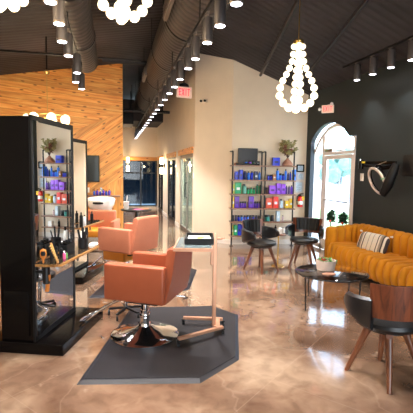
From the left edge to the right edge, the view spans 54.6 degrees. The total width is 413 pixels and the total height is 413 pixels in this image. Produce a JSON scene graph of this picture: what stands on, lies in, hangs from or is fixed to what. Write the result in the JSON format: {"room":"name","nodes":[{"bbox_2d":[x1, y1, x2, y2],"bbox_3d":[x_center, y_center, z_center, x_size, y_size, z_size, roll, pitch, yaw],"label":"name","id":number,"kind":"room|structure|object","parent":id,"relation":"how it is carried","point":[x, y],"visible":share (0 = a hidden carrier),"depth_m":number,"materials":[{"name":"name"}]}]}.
{"room":"salon","nodes":[
{"label":"salon","id":0,"kind":"room"},
{"bbox_2d":[0,64,122,228],"bbox_3d":[-3.997,-1.569,10.126,3.680,4.450,0.140,0,5,-13],"label":"wall","id":1,"kind":"structure","parent":0,"point":[95,112],"depth_m":10.21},
{"bbox_2d":[23,98,69,123],"label":"globe pendant","id":2,"kind":"object","parent":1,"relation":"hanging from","point":[65,119],"depth_m":7.51,"materials":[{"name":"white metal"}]},
{"bbox_2d":[87,155,98,181],"bbox_3d":[-3.258,-0.971,10.233,1.000,0.680,0.106,0,5,-13],"label":"television","id":3,"kind":"object","parent":1,"relation":"attached to","point":[92,160],"visible":0.43,"depth_m":10.26,"materials":[{"name":"black plastic"}]},
{"bbox_2d":[123,127,156,208],"bbox_3d":[-5.699,-1.888,16.080,7.500,4.000,0.120,0,5,-13],"label":"wall","id":4,"kind":"structure","parent":0,"point":[145,145],"depth_m":16.66,"materials":[{"name":"beige paint"}]},
{"bbox_2d":[123,160,156,205],"bbox_3d":[-3.107,-0.957,16.746,2.060,1.950,0.060,0,5,-13],"label":"window","id":5,"kind":"structure","parent":4,"relation":"in","point":[140,182],"depth_m":16.81,"materials":[{"name":"glass"}]},
{"bbox_2d":[123,157,156,160],"bbox_3d":[-3.149,-1.988,16.591,2.200,0.150,0.040,0,5,-13],"label":"trim","id":6,"kind":"structure","parent":4,"relation":"attached to","point":[124,158],"depth_m":16.69,"materials":[{"name":"brown wood"}]},
{"bbox_2d":[123,99,162,127],"bbox_3d":[-3.437,-3.581,15.367,4.200,0.760,2.000,0,5,-13],"label":"ceiling","id":7,"kind":"structure","parent":0,"point":[157,120],"depth_m":14.72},
{"bbox_2d":[157,60,195,232],"bbox_3d":[-1.120,-1.691,13.043,0.120,4.264,7.900,0,5,-13],"label":"wall","id":8,"kind":"structure","parent":0,"point":[176,132],"depth_m":11.64,"materials":[{"name":"beige paint"}]},
{"bbox_2d":[123,109,169,113],"bbox_3d":[-1.953,-3.061,12.877,1.540,0.100,0.100,0,5,-13],"label":"ceiling pipe","id":9,"kind":"object","parent":8,"relation":"attached to","point":[124,110],"visible":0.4,"depth_m":12.81,"materials":[{"name":"black metal"}]},
{"bbox_2d":[159,160,162,211],"bbox_3d":[-1.799,-0.819,15.783,0.148,2.030,1.670,0,5,-13],"label":"door","id":10,"kind":"structure","parent":8,"relation":"in","point":[160,165],"depth_m":15.81,"materials":[{"name":"black metal"}]},
{"bbox_2d":[168,157,175,222],"bbox_3d":[-1.125,-0.560,12.928,0.148,2.030,1.880,0,5,-13],"label":"door","id":11,"kind":"structure","parent":8,"relation":"in","point":[171,161],"depth_m":12.96,"materials":[{"name":"black metal"}]},
{"bbox_2d":[178,147,192,155],"bbox_3d":[-0.554,-1.412,10.309,0.036,0.150,2.010,0,5,-13],"label":"trim","id":12,"kind":"structure","parent":8,"relation":"attached to","point":[189,150],"depth_m":10.14,"materials":[{"name":"brown wood"}]},
{"bbox_2d":[180,153,192,232],"bbox_3d":[-0.531,-0.331,10.412,0.148,2.030,1.910,0,5,-13],"label":"door","id":13,"kind":"structure","parent":8,"relation":"in","point":[187,157],"depth_m":10.47,"materials":[{"name":"grey metal"}]},
{"bbox_2d":[183,158,192,207],"bbox_3d":[-0.899,-1.326,17.306,2.400,2.800,0.100,0,5,-13],"label":"wall","id":14,"kind":"structure","parent":0,"point":[191,161],"depth_m":17.32,"materials":[{"name":"beige paint"}]},
{"bbox_2d":[0,208,412,412],"bbox_3d":[-1.121,1.069,6.537,7.800,0.100,23.000,0,5,-13],"label":"floor","id":15,"kind":"structure","parent":0,"point":[293,358],"depth_m":3.38,"materials":[{"name":"concrete"}]},
{"bbox_2d":[0,114,102,355],"bbox_3d":[-1.526,0.219,3.855,0.720,2.050,0.950,1,5,6],"label":"station","id":16,"kind":"object","parent":15,"relation":"on","point":[37,162],"visible":0.95,"depth_m":3.47,"materials":[{"name":"black paint"}]},
{"bbox_2d":[35,267,50,291],"bbox_3d":[-1.408,0.626,3.449,0.138,0.218,0.060,1,5,6],"label":"holster","id":17,"kind":"object","parent":16,"relation":"attached to","point":[46,270],"visible":0.9,"depth_m":3.42,"materials":[{"name":"black metal"}]},
{"bbox_2d":[32,120,73,336],"bbox_3d":[-1.432,0.175,3.796,0.006,1.870,0.760,1,5,5],"label":"mirror glass","id":18,"kind":"object","parent":16,"relation":"attached to","point":[52,142],"depth_m":3.73,"materials":[{"name":"silver metal"}]},
{"bbox_2d":[35,245,98,278],"bbox_3d":[-1.301,0.528,3.837,0.215,0.162,0.910,1,5,6],"label":"countertop","id":19,"kind":"structure","parent":16,"relation":"attached to","point":[78,252],"depth_m":3.60,"materials":[{"name":"brown wood"}]},
{"bbox_2d":[40,249,46,262],"bbox_3d":[-1.387,0.421,3.397,0.056,0.125,0.023,0,5,-13],"label":"brush","id":20,"kind":"object","parent":19,"relation":"on","point":[43,253],"visible":1,"depth_m":3.39,"materials":[{"name":"orange plastic"}]},
{"bbox_2d":[49,242,58,262],"bbox_3d":[-1.308,0.398,3.430,0.089,0.177,0.033,2,5,8],"label":"brush","id":21,"kind":"object","parent":19,"relation":"on","point":[51,244],"visible":1,"depth_m":3.42,"materials":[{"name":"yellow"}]},
{"bbox_2d":[58,239,74,254],"bbox_3d":[-1.325,0.383,3.792,0.085,0.135,0.165,1,5,6],"label":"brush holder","id":22,"kind":"object","parent":19,"relation":"on","point":[67,245],"visible":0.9,"depth_m":3.75,"materials":[{"name":"black plastic"}]},
{"bbox_2d":[77,227,87,248],"bbox_3d":[-1.263,0.320,4.083,0.100,0.211,0.100,2,5,15],"label":"brush holder","id":23,"kind":"object","parent":19,"relation":"on","point":[82,242],"visible":1,"depth_m":4.06,"materials":[{"name":"black plastic"}]},
{"bbox_2d":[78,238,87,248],"bbox_3d":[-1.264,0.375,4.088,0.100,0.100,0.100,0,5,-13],"label":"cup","id":24,"kind":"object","parent":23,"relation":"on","point":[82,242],"depth_m":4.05,"materials":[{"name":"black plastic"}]},
{"bbox_2d":[73,138,104,284],"bbox_3d":[-2.024,0.023,6.010,0.720,2.050,0.950,1,5,6],"label":"station","id":25,"kind":"object","parent":15,"relation":"on","point":[83,274],"visible":0.32,"depth_m":6.04,"materials":[{"name":"black paint"}]},
{"bbox_2d":[73,142,86,267],"bbox_3d":[-1.931,-0.021,5.950,0.006,1.870,0.760,1,5,5],"label":"mirror glass","id":26,"kind":"object","parent":25,"relation":"attached to","point":[79,148],"depth_m":6.05,"materials":[{"name":"silver metal"}]},
{"bbox_2d":[74,220,103,229],"bbox_3d":[-1.799,0.333,5.992,0.215,0.162,0.910,1,5,6],"label":"countertop","id":27,"kind":"structure","parent":25,"relation":"attached to","point":[89,223],"depth_m":5.96,"materials":[{"name":"brown wood"}]},
{"bbox_2d":[88,187,114,209],"bbox_3d":[-2.284,0.200,8.643,0.616,1.231,0.572,1,5,-1],"label":"basin","id":28,"kind":"object","parent":15,"relation":"on","point":[99,202],"visible":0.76,"depth_m":8.48,"materials":[{"name":"white ceramic"}]},
{"bbox_2d":[88,210,119,251],"bbox_3d":[-2.162,0.478,8.070,0.720,0.780,0.640,1,5,-1],"label":"chair","id":29,"kind":"object","parent":15,"relation":"on","point":[109,217],"visible":0.47,"depth_m":8.24,"materials":[{"name":"orange leather"}]},
{"bbox_2d":[108,301,141,320],"bbox_3d":[-0.897,0.980,4.429,0.382,0.448,0.406,0,5,-13],"label":"stool","id":30,"kind":"object","parent":15,"relation":"on","point":[125,306],"visible":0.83,"depth_m":4.41,"materials":[{"name":"black metal"}]},
{"bbox_2d":[121,208,151,217],"bbox_3d":[-1.559,0.430,8.903,0.690,0.748,0.690,0,5,-13],"label":"cafe table","id":31,"kind":"object","parent":15,"relation":"on","point":[123,209],"visible":0.45,"depth_m":8.73,"materials":[{"name":"black plastic"}]},
{"bbox_2d":[89,268,196,297],"bbox_3d":[-0.811,1.068,5.904,1.246,0.020,1.851,1,5,3],"label":"floor mat","id":32,"kind":"object","parent":15,"relation":"on","point":[99,293],"visible":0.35,"depth_m":5.40,"materials":[{"name":"black rubber"}]},
{"bbox_2d":[88,215,158,267],"bbox_3d":[-1.269,0.580,5.876,1.052,0.945,0.650,4,6,30],"label":"salon chair","id":33,"kind":"object","parent":32,"relation":"on","point":[116,244],"visible":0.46,"depth_m":5.56,"materials":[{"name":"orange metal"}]},
{"bbox_2d":[77,306,238,384],"bbox_3d":[-0.302,1.253,3.875,1.246,0.020,1.851,1,5,3],"label":"floor mat","id":34,"kind":"object","parent":15,"relation":"on","point":[197,359],"visible":0.78,"depth_m":3.43,"materials":[{"name":"black rubber"}]},
{"bbox_2d":[79,246,191,348],"bbox_3d":[-0.709,0.779,3.867,1.052,0.915,0.650,2,5,17],"label":"salon chair","id":35,"kind":"object","parent":34,"relation":"on","point":[153,278],"visible":0.98,"depth_m":3.58,"materials":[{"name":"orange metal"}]},
{"bbox_2d":[173,233,224,346],"bbox_3d":[-0.047,0.773,3.718,0.453,1.009,0.841,1,5,2],"label":"table","id":36,"kind":"object","parent":34,"relation":"on","point":[179,246],"visible":0.91,"depth_m":3.86,"materials":[{"name":"wood"}]},
{"bbox_2d":[184,233,213,244],"bbox_3d":[-0.065,0.286,3.580,0.252,0.052,0.342,1,5,-1],"label":"tray","id":37,"kind":"object","parent":36,"relation":"on","point":[188,241],"visible":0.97,"depth_m":3.41,"materials":[{"name":"black plastic"}]},
{"bbox_2d":[229,150,263,245],"bbox_3d":[0.854,-0.174,8.684,0.710,2.057,0.300,0,5,-6],"label":"shelf","id":38,"kind":"object","parent":15,"relation":"on","point":[232,151],"visible":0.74,"depth_m":8.56,"materials":[{"name":"black metal"}]},
{"bbox_2d":[234,196,238,207],"bbox_3d":[0.654,-0.098,8.674,0.094,0.250,0.102,0,5,-6],"label":"product box","id":39,"kind":"object","parent":38,"relation":"on","point":[236,198],"visible":1,"depth_m":8.63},
{"bbox_2d":[234,182,240,193],"bbox_3d":[0.678,-0.400,8.650,0.131,0.241,0.102,0,5,-6],"label":"product box","id":40,"kind":"object","parent":38,"relation":"on","point":[237,184],"visible":0.98,"depth_m":8.60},
{"bbox_2d":[238,148,257,162],"bbox_3d":[0.893,-1.072,8.638,0.430,0.365,0.100,0,5,-6],"label":"display screen","id":41,"kind":"object","parent":38,"relation":"on","point":[244,154],"visible":0.81,"depth_m":8.62,"materials":[{"name":"grey plastic"}]},
{"bbox_2d":[248,196,253,207],"bbox_3d":[0.966,-0.097,8.706,0.110,0.250,0.102,0,5,-6],"label":"product box","id":42,"kind":"object","parent":38,"relation":"on","point":[250,198],"visible":1,"depth_m":8.66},
{"bbox_2d":[241,219,278,274],"bbox_3d":[0.869,0.642,6.549,0.660,0.816,0.566,-4,7,-41],"label":"armchair","id":43,"kind":"object","parent":15,"relation":"on","point":[251,227],"visible":1,"depth_m":6.52,"materials":[{"name":"black"}]},
{"bbox_2d":[271,233,285,266],"bbox_3d":[1.226,0.745,6.855,0.260,0.556,0.260,0,5,-13],"label":"side table","id":44,"kind":"object","parent":15,"relation":"on","point":[282,234],"visible":0.66,"depth_m":6.84,"materials":[{"name":"gold metal"}]},
{"bbox_2d":[261,151,296,245],"bbox_3d":[1.560,-0.171,8.757,0.710,2.057,0.300,0,5,-6],"label":"shelf","id":45,"kind":"object","parent":15,"relation":"on","point":[265,152],"visible":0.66,"depth_m":8.63,"materials":[{"name":"black metal"}]},
{"bbox_2d":[265,198,272,207],"bbox_3d":[1.361,-0.079,8.748,0.139,0.218,0.102,0,5,-6],"label":"product box","id":46,"kind":"object","parent":45,"relation":"on","point":[268,201],"visible":0.84,"depth_m":8.70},
{"bbox_2d":[268,185,275,193],"bbox_3d":[1.430,-0.367,8.729,0.139,0.184,0.102,0,5,-6],"label":"product box","id":47,"kind":"object","parent":45,"relation":"on","point":[271,188],"visible":0.98,"depth_m":8.68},
{"bbox_2d":[272,196,277,207],"bbox_3d":[1.506,-0.094,8.761,0.110,0.250,0.102,0,5,-6],"label":"product box","id":48,"kind":"object","parent":45,"relation":"on","point":[275,198],"visible":0.84,"depth_m":8.71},
{"bbox_2d":[272,158,279,165],"bbox_3d":[1.507,-0.972,8.684,0.153,0.174,0.102,0,5,-6],"label":"product box","id":49,"kind":"object","parent":45,"relation":"on","point":[275,161],"visible":1,"depth_m":8.64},
{"bbox_2d":[275,183,280,193],"bbox_3d":[1.563,-0.389,8.741,0.092,0.230,0.102,0,5,-6],"label":"product box","id":50,"kind":"object","parent":45,"relation":"on","point":[278,185],"visible":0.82,"depth_m":8.70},
{"bbox_2d":[279,140,298,165],"bbox_3d":[1.777,-1.163,8.648,0.431,0.568,0.288,2,5,14],"label":"dried plant","id":51,"kind":"object","parent":45,"relation":"on","point":[285,150],"visible":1,"depth_m":8.61,"materials":[{"name":"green plant"}]},
{"bbox_2d":[285,217,323,266],"bbox_3d":[1.692,0.622,6.902,0.660,0.816,0.566,3,6,27],"label":"armchair","id":52,"kind":"object","parent":15,"relation":"on","point":[300,224],"visible":0.98,"depth_m":6.94,"materials":[{"name":"black"}]},
{"bbox_2d":[324,209,335,251],"bbox_3d":[2.298,0.515,7.411,0.212,0.945,0.208,2,5,10],"label":"potted topiary","id":53,"kind":"object","parent":15,"relation":"on","point":[331,216],"visible":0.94,"depth_m":7.35,"materials":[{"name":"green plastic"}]},
{"bbox_2d":[295,264,369,309],"bbox_3d":[1.505,0.995,4.850,0.858,0.414,0.858,0,5,-13],"label":"coffee table","id":54,"kind":"object","parent":15,"relation":"on","point":[344,274],"visible":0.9,"depth_m":4.70,"materials":[{"name":"black metal"}]},
{"bbox_2d":[316,257,337,271],"bbox_3d":[1.470,0.696,4.918,0.246,0.169,0.240,0,5,-13],"label":"succulent pot","id":55,"kind":"object","parent":54,"relation":"on","point":[325,264],"visible":1,"depth_m":4.84,"materials":[{"name":"ceramic"}]},
{"bbox_2d":[337,212,349,224],"bbox_3d":[2.454,0.547,7.201,0.223,0.922,0.213,1,5,4],"label":"potted topiary","id":56,"kind":"object","parent":15,"relation":"on","point":[342,217],"visible":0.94,"depth_m":7.14,"materials":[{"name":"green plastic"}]},
{"bbox_2d":[324,224,412,286],"bbox_3d":[2.559,0.761,5.583,0.710,0.781,2.520,0,5,-13],"label":"sofa","id":57,"kind":"object","parent":15,"relation":"on","point":[394,267],"visible":0.87,"depth_m":5.71,"materials":[{"name":"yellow fabric"}]},
{"bbox_2d":[357,230,392,253],"bbox_3d":[2.494,0.557,6.003,0.179,0.328,0.669,-1,5,-19],"label":"throw pillow","id":58,"kind":"object","parent":57,"relation":"on","point":[375,242],"visible":0.8,"depth_m":5.91,"materials":[{"name":"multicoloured fabric"}]},
{"bbox_2d":[344,283,412,394],"bbox_3d":[1.423,0.948,3.134,0.660,0.816,0.599,0,5,-5],"label":"armchair","id":59,"kind":"object","parent":15,"relation":"on","point":[388,310],"visible":1,"depth_m":2.93,"materials":[{"name":"black"}]},
{"bbox_2d":[0,0,412,99],"bbox_3d":[-0.829,-2.832,5.839,8.100,1.520,22.200,0,5,-13],"label":"ceiling","id":60,"kind":"structure","parent":0,"point":[249,35],"depth_m":6.90,"materials":[{"name":"metal"}]},
{"bbox_2d":[0,0,28,12],"bbox_3d":[-1.639,-2.211,3.146,0.386,1.291,0.388,2,5,9],"label":"chandelier","id":61,"kind":"object","parent":60,"relation":"hanging from","point":[13,5],"visible":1,"depth_m":3.22,"materials":[{"name":"beige"}]},
{"bbox_2d":[43,37,49,81],"label":"globe pendant","id":62,"kind":"object","parent":60,"relation":"hanging from","point":[46,72],"depth_m":7.57,"materials":[{"name":"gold metal"}]},
{"bbox_2d":[0,49,140,61],"bbox_3d":[-3.140,-2.787,7.258,3.850,0.040,0.040,0,5,-13],"label":"ceiling pipe","id":63,"kind":"object","parent":60,"relation":"attached to","point":[1,50],"visible":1,"depth_m":7.31,"materials":[{"name":"black metal"}]},
{"bbox_2d":[65,11,82,72],"bbox_3d":[-1.571,-2.531,4.505,0.040,0.998,4.500,0,5,-13],"label":"track","id":64,"kind":"object","parent":60,"relation":"hanging from","point":[66,15],"visible":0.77,"depth_m":4.76,"materials":[{"name":"black metal"}]},
{"bbox_2d":[43,0,57,4],"bbox_3d":[-1.219,-1.749,3.123,0.109,0.313,0.130,0,5,-13],"label":"track spotlight","id":65,"kind":"object","parent":64,"relation":"attached to","point":[50,2],"visible":1,"depth_m":3.12,"materials":[{"name":"silver metal"}]},
{"bbox_2d":[53,0,64,25],"bbox_3d":[-1.324,-1.792,3.589,0.109,0.313,0.130,0,5,-13],"label":"track spotlight","id":66,"kind":"object","parent":64,"relation":"attached to","point":[59,9],"visible":1,"depth_m":3.54,"materials":[{"name":"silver metal"}]},
{"bbox_2d":[56,17,67,42],"bbox_3d":[-1.477,-1.837,4.085,0.109,0.313,0.130,0,5,-13],"label":"track spotlight","id":67,"kind":"object","parent":64,"relation":"attached to","point":[61,31],"visible":0.71,"depth_m":4.04,"materials":[{"name":"silver metal"}]},
{"bbox_2d":[63,28,72,56],"bbox_3d":[-1.587,-1.883,4.591,0.109,0.313,0.130,0,5,-13],"label":"track spotlight","id":68,"kind":"object","parent":64,"relation":"attached to","point":[68,47],"visible":0.91,"depth_m":4.55,"materials":[{"name":"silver metal"}]},
{"bbox_2d":[72,65,79,82],"bbox_3d":[-1.953,-2.009,5.969,0.109,0.313,0.130,0,5,-13],"label":"track spotlight","id":69,"kind":"object","parent":64,"relation":"attached to","point":[75,77],"visible":0.62,"depth_m":5.92,"materials":[{"name":"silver metal"}]},
{"bbox_2d":[73,49,80,73],"bbox_3d":[-1.745,-1.956,5.393,0.109,0.313,0.130,0,5,-13],"label":"track spotlight","id":70,"kind":"object","parent":64,"relation":"attached to","point":[76,57],"visible":1,"depth_m":5.34,"materials":[{"name":"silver metal"}]},
{"bbox_2d":[78,69,84,89],"bbox_3d":[-2.019,-2.053,6.465,0.109,0.313,0.130,0,5,-13],"label":"track spotlight","id":71,"kind":"object","parent":64,"relation":"attached to","point":[81,85],"visible":0.88,"depth_m":6.42,"materials":[{"name":"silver metal"}]},
{"bbox_2d":[65,0,97,72],"bbox_3d":[-1.838,-2.728,5.714,0.468,0.851,3.400,0,5,-13],"label":"air duct","id":72,"kind":"object","parent":60,"relation":"hanging from","point":[80,19],"visible":0.62,"depth_m":5.29,"materials":[{"name":"metal"}]},
{"bbox_2d":[98,0,152,24],"bbox_3d":[-0.703,-2.300,3.359,0.395,1.452,0.388,3,6,26],"label":"chandelier","id":73,"kind":"object","parent":60,"relation":"hanging from","point":[121,12],"visible":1,"depth_m":3.39,"materials":[{"name":"beige"}]},
{"bbox_2d":[123,85,133,127],"bbox_3d":[-2.879,-3.410,13.658,0.700,1.283,1.200,0,5,-13],"label":"handler","id":74,"kind":"object","parent":60,"relation":"hanging from","point":[128,118],"visible":0.39,"depth_m":13.18,"materials":[{"name":"black metal"}]},
{"bbox_2d":[135,0,229,113],"bbox_3d":[-0.711,-3.076,7.753,0.815,1.020,11.500,0,5,-13],"label":"air duct","id":75,"kind":"object","parent":60,"relation":"hanging from","point":[179,18],"visible":0.68,"depth_m":6.20,"materials":[{"name":"metal"}]},
{"bbox_2d":[102,59,146,65],"bbox_3d":[-1.361,-3.282,9.180,2.000,0.100,0.100,0,5,-13],"label":"ceiling pipe","id":76,"kind":"object","parent":75,"relation":"attached to","point":[103,60],"visible":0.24,"depth_m":9.04,"materials":[{"name":"black metal"}]},
{"bbox_2d":[142,66,146,81],"bbox_3d":[-1.411,-3.004,9.090,0.065,0.200,0.750,0,5,-13],"label":"grille","id":77,"kind":"object","parent":75,"relation":"attached to","point":[144,74],"depth_m":8.96,"materials":[{"name":"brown metal"}]},
{"bbox_2d":[163,0,174,20],"bbox_3d":[-0.496,-2.651,5.212,0.065,0.200,0.750,0,5,-13],"label":"grille","id":78,"kind":"object","parent":75,"relation":"attached to","point":[169,5],"depth_m":5.26,"materials":[{"name":"brown metal"}]},
{"bbox_2d":[135,0,214,130],"bbox_3d":[-1.259,-2.600,9.421,0.040,0.288,14.700,0,5,-13],"label":"track","id":79,"kind":"object","parent":75,"relation":"hanging from","point":[211,3],"visible":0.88,"depth_m":4.95,"materials":[{"name":"black metal"}]},
{"bbox_2d":[158,89,163,105],"bbox_3d":[-0.904,-2.165,7.925,0.109,0.313,0.130,0,5,-13],"label":"track spotlight","id":80,"kind":"object","parent":79,"relation":"attached to","point":[160,101],"visible":0.94,"depth_m":7.88,"materials":[{"name":"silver metal"}]},
{"bbox_2d":[162,83,167,99],"bbox_3d":[-0.767,-2.112,7.343,0.109,0.313,0.130,0,5,-13],"label":"track spotlight","id":81,"kind":"object","parent":79,"relation":"attached to","point":[164,95],"visible":0.94,"depth_m":7.29,"materials":[{"name":"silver metal"}]},
{"bbox_2d":[166,75,172,93],"bbox_3d":[-0.625,-2.058,6.742,0.109,0.313,0.130,0,5,-13],"label":"track spotlight","id":82,"kind":"object","parent":79,"relation":"attached to","point":[169,90],"visible":0.98,"depth_m":6.69,"materials":[{"name":"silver metal"}]},
{"bbox_2d":[171,66,177,87],"bbox_3d":[-0.499,-2.009,6.209,0.109,0.313,0.130,0,5,-13],"label":"track spotlight","id":83,"kind":"object","parent":79,"relation":"attached to","point":[174,83],"visible":0.94,"depth_m":6.16,"materials":[{"name":"silver metal"}]},
{"bbox_2d":[176,57,183,79],"bbox_3d":[-0.378,-1.963,5.695,0.109,0.313,0.130,0,5,-13],"label":"track spotlight","id":84,"kind":"object","parent":79,"relation":"attached to","point":[179,64],"visible":1,"depth_m":5.65,"materials":[{"name":"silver metal"}]},
{"bbox_2d":[184,43,191,69],"bbox_3d":[-0.234,-1.907,5.084,0.109,0.313,0.130,0,5,-13],"label":"track spotlight","id":85,"kind":"object","parent":79,"relation":"attached to","point":[187,51],"visible":0.96,"depth_m":5.04,"materials":[{"name":"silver metal"}]},
{"bbox_2d":[191,31,199,59],"bbox_3d":[-0.131,-1.868,4.648,0.109,0.313,0.130,0,5,-13],"label":"track spotlight","id":86,"kind":"object","parent":79,"relation":"attached to","point":[195,40],"visible":1,"depth_m":4.60,"materials":[{"name":"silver metal"}]},
{"bbox_2d":[202,11,212,44],"bbox_3d":[0.009,-1.814,4.056,0.109,0.313,0.130,0,5,-13],"label":"track spotlight","id":87,"kind":"object","parent":79,"relation":"attached to","point":[207,29],"visible":1,"depth_m":4.01,"materials":[{"name":"silver metal"}]},
{"bbox_2d":[214,0,225,27],"bbox_3d":[0.121,-1.771,3.581,0.109,0.313,0.130,0,5,-13],"label":"track spotlight","id":88,"kind":"object","parent":79,"relation":"attached to","point":[220,5],"visible":1,"depth_m":3.53,"materials":[{"name":"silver metal"}]},
{"bbox_2d":[230,0,243,6],"bbox_3d":[0.233,-1.728,3.106,0.109,0.313,0.130,0,5,-13],"label":"track spotlight","id":89,"kind":"object","parent":79,"relation":"attached to","point":[235,3],"visible":1,"depth_m":3.09,"materials":[{"name":"silver metal"}]},
{"bbox_2d":[176,70,191,98],"bbox_3d":[-0.441,-2.400,7.827,0.320,0.535,0.200,-2,6,-25],"label":"exit sign","id":90,"kind":"object","parent":75,"relation":"hanging from","point":[183,90],"visible":0.91,"depth_m":7.81,"materials":[{"name":"red"}]},
{"bbox_2d":[259,0,300,76],"bbox_3d":[1.192,-2.652,4.682,0.060,0.560,7.163,1,5,-1],"label":"ceiling pipe","id":91,"kind":"object","parent":60,"relation":"attached to","point":[296,3],"visible":1,"depth_m":6.16,"materials":[{"name":"black metal"}]},
{"bbox_2d":[276,0,317,112],"bbox_3d":[1.117,-2.040,4.844,0.388,1.781,0.386,-4,7,-42],"label":"chandelier","id":92,"kind":"object","parent":60,"relation":"hanging from","point":[295,106],"visible":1,"depth_m":4.85,"materials":[{"name":"beige"}]},
{"bbox_2d":[295,0,368,87],"bbox_3d":[1.906,-2.453,4.817,0.050,0.650,7.076,1,5,-1],"label":"ceiling pipe","id":93,"kind":"object","parent":60,"relation":"attached to","point":[364,2],"visible":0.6,"depth_m":5.66,"materials":[{"name":"black metal"}]},
{"bbox_2d":[343,35,412,67],"bbox_3d":[2.683,-2.281,5.558,0.040,0.035,2.750,0,5,-13],"label":"track","id":94,"kind":"object","parent":60,"relation":"attached to","point":[407,38],"visible":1,"depth_m":5.96,"materials":[{"name":"black metal"}]},
{"bbox_2d":[353,62,360,80],"bbox_3d":[2.455,-2.217,6.526,0.109,0.313,0.130,0,5,-13],"label":"track spotlight","id":95,"kind":"object","parent":94,"relation":"attached to","point":[357,67],"visible":0.99,"depth_m":6.48,"materials":[{"name":"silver metal"}]},
{"bbox_2d":[369,55,376,74],"bbox_3d":[2.549,-2.181,6.129,0.109,0.313,0.130,0,5,-13],"label":"track spotlight","id":96,"kind":"object","parent":94,"relation":"attached to","point":[373,60],"visible":1,"depth_m":6.08,"materials":[{"name":"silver metal"}]},
{"bbox_2d":[387,47,395,68],"bbox_3d":[2.643,-2.145,5.731,0.109,0.313,0.130,0,5,-13],"label":"track spotlight","id":97,"kind":"object","parent":94,"relation":"attached to","point":[391,52],"visible":1,"depth_m":5.68,"materials":[{"name":"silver metal"}]},
{"bbox_2d":[407,37,412,60],"bbox_3d":[2.737,-2.108,5.334,0.109,0.313,0.130,0,5,-13],"label":"track spotlight","id":98,"kind":"object","parent":94,"relation":"attached to","point":[410,43],"visible":1,"depth_m":5.30,"materials":[{"name":"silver metal"}]},
{"bbox_2d":[194,54,233,239],"bbox_3d":[0.181,-1.320,9.013,0.974,4.264,0.156,4,6,31],"label":"wall","id":99,"kind":"structure","parent":0,"point":[213,74],"depth_m":8.93,"materials":[{"name":"beige paint"}]},
{"bbox_2d":[230,60,307,239],"bbox_3d":[1.368,-1.148,8.866,1.692,3.980,0.149,0,5,-6],"label":"wall","id":100,"kind":"structure","parent":0,"point":[260,122],"depth_m":8.75,"materials":[{"name":"beige paint"}]},
{"bbox_2d":[230,240,294,243],"bbox_3d":[1.359,0.792,8.954,1.673,0.100,0.015,0,5,-6],"label":"baseboard","id":101,"kind":"structure","parent":100,"relation":"attached to","point":[233,241],"depth_m":8.97,"materials":[{"name":"beige"}]},
{"bbox_2d":[294,181,303,192],"bbox_3d":[2.058,-0.435,8.913,0.200,0.260,0.020,0,5,-6],"label":"picture frame","id":102,"kind":"object","parent":100,"relation":"attached to","point":[298,185],"visible":0.93,"depth_m":8.91,"materials":[{"name":"grey"}]},
{"bbox_2d":[296,193,304,206],"bbox_3d":[2.075,-0.145,8.884,0.169,0.319,0.136,0,5,-6],"label":"fire extinguisher","id":103,"kind":"object","parent":100,"relation":"attached to","point":[300,198],"visible":1,"depth_m":8.84,"materials":[{"name":"red metal"}]},
{"bbox_2d":[296,164,304,171],"bbox_3d":[2.084,-0.848,8.879,0.180,0.170,0.020,0,5,-6],"label":"picture frame","id":104,"kind":"object","parent":100,"relation":"attached to","point":[300,167],"visible":1,"depth_m":8.87,"materials":[{"name":"black plastic"}]},
{"bbox_2d":[297,172,303,180],"bbox_3d":[2.091,-0.669,8.896,0.170,0.180,0.020,0,5,-6],"label":"picture frame","id":105,"kind":"object","parent":100,"relation":"attached to","point":[300,175],"visible":1,"depth_m":8.89,"materials":[{"name":"grey"}]},
{"bbox_2d":[304,57,412,235],"bbox_3d":[3.423,-0.360,3.973,0.090,3.320,11.000,0,5,-13],"label":"wall","id":106,"kind":"structure","parent":0,"point":[378,108],"depth_m":6.51,"materials":[{"name":"grey paint"}]},
{"bbox_2d":[318,102,333,112],"bbox_3d":[2.323,-1.918,7.774,0.299,0.202,0.100,3,6,25],"label":"exit sign","id":107,"kind":"object","parent":106,"relation":"attached to","point":[329,108],"visible":1,"depth_m":7.74,"materials":[{"name":"red"}]},
{"bbox_2d":[308,122,356,236],"bbox_3d":[2.486,-0.367,7.944,0.095,2.615,1.670,0,5,-13],"label":"trim","id":108,"kind":"structure","parent":106,"relation":"attached to","point":[312,156],"depth_m":8.69,"materials":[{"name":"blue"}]},
{"bbox_2d":[312,123,355,248],"bbox_3d":[2.513,-0.343,8.102,0.139,2.620,1.680,0,5,-13],"label":"door","id":109,"kind":"structure","parent":106,"relation":"in","point":[333,154],"depth_m":8.27,"materials":[{"name":"white"}]},
{"bbox_2d":[358,155,412,196],"bbox_3d":[2.686,-0.476,6.208,0.309,0.618,1.187,0,5,-13],"label":"hair dryer","id":110,"kind":"object","parent":106,"relation":"attached to","point":[388,180],"visible":1,"depth_m":5.89,"materials":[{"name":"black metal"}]},
{"label":"outside","id":111,"kind":"structure","parent":0,"visible":0},
{"bbox_2d":[313,190,348,249],"bbox_3d":[12.116,1.061,9.661,19.100,0.100,60.000,0,5,-13],"label":"ground","id":112,"kind":"structure","parent":111,"point":[337,206],"depth_m":22.44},
{"bbox_2d":[314,208,348,227],"bbox_3d":[4.629,0.528,13.518,3.000,0.100,14.000,0,5,-13],"label":"lawn strip","id":113,"kind":"object","parent":112,"relation":"on","point":[316,210],"visible":0.02,"depth_m":14.69,"materials":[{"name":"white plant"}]},
{"bbox_2d":[321,149,349,194],"bbox_3d":[14.492,-2.544,30.009,6.300,3.600,12.300,0,5,-13],"label":"building","id":114,"kind":"structure","parent":112,"relation":"on","point":[344,181],"depth_m":32.12,"materials":[{"name":"beige"}]},
{"bbox_2d":[318,146,353,200],"bbox_3d":[8.293,-2.006,24.529,2.527,3.316,2.384,0,5,-13],"label":"tree","id":115,"kind":"object","parent":112,"relation":"on","point":[337,168],"visible":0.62,"depth_m":23.90,"materials":[{"name":"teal plant"}]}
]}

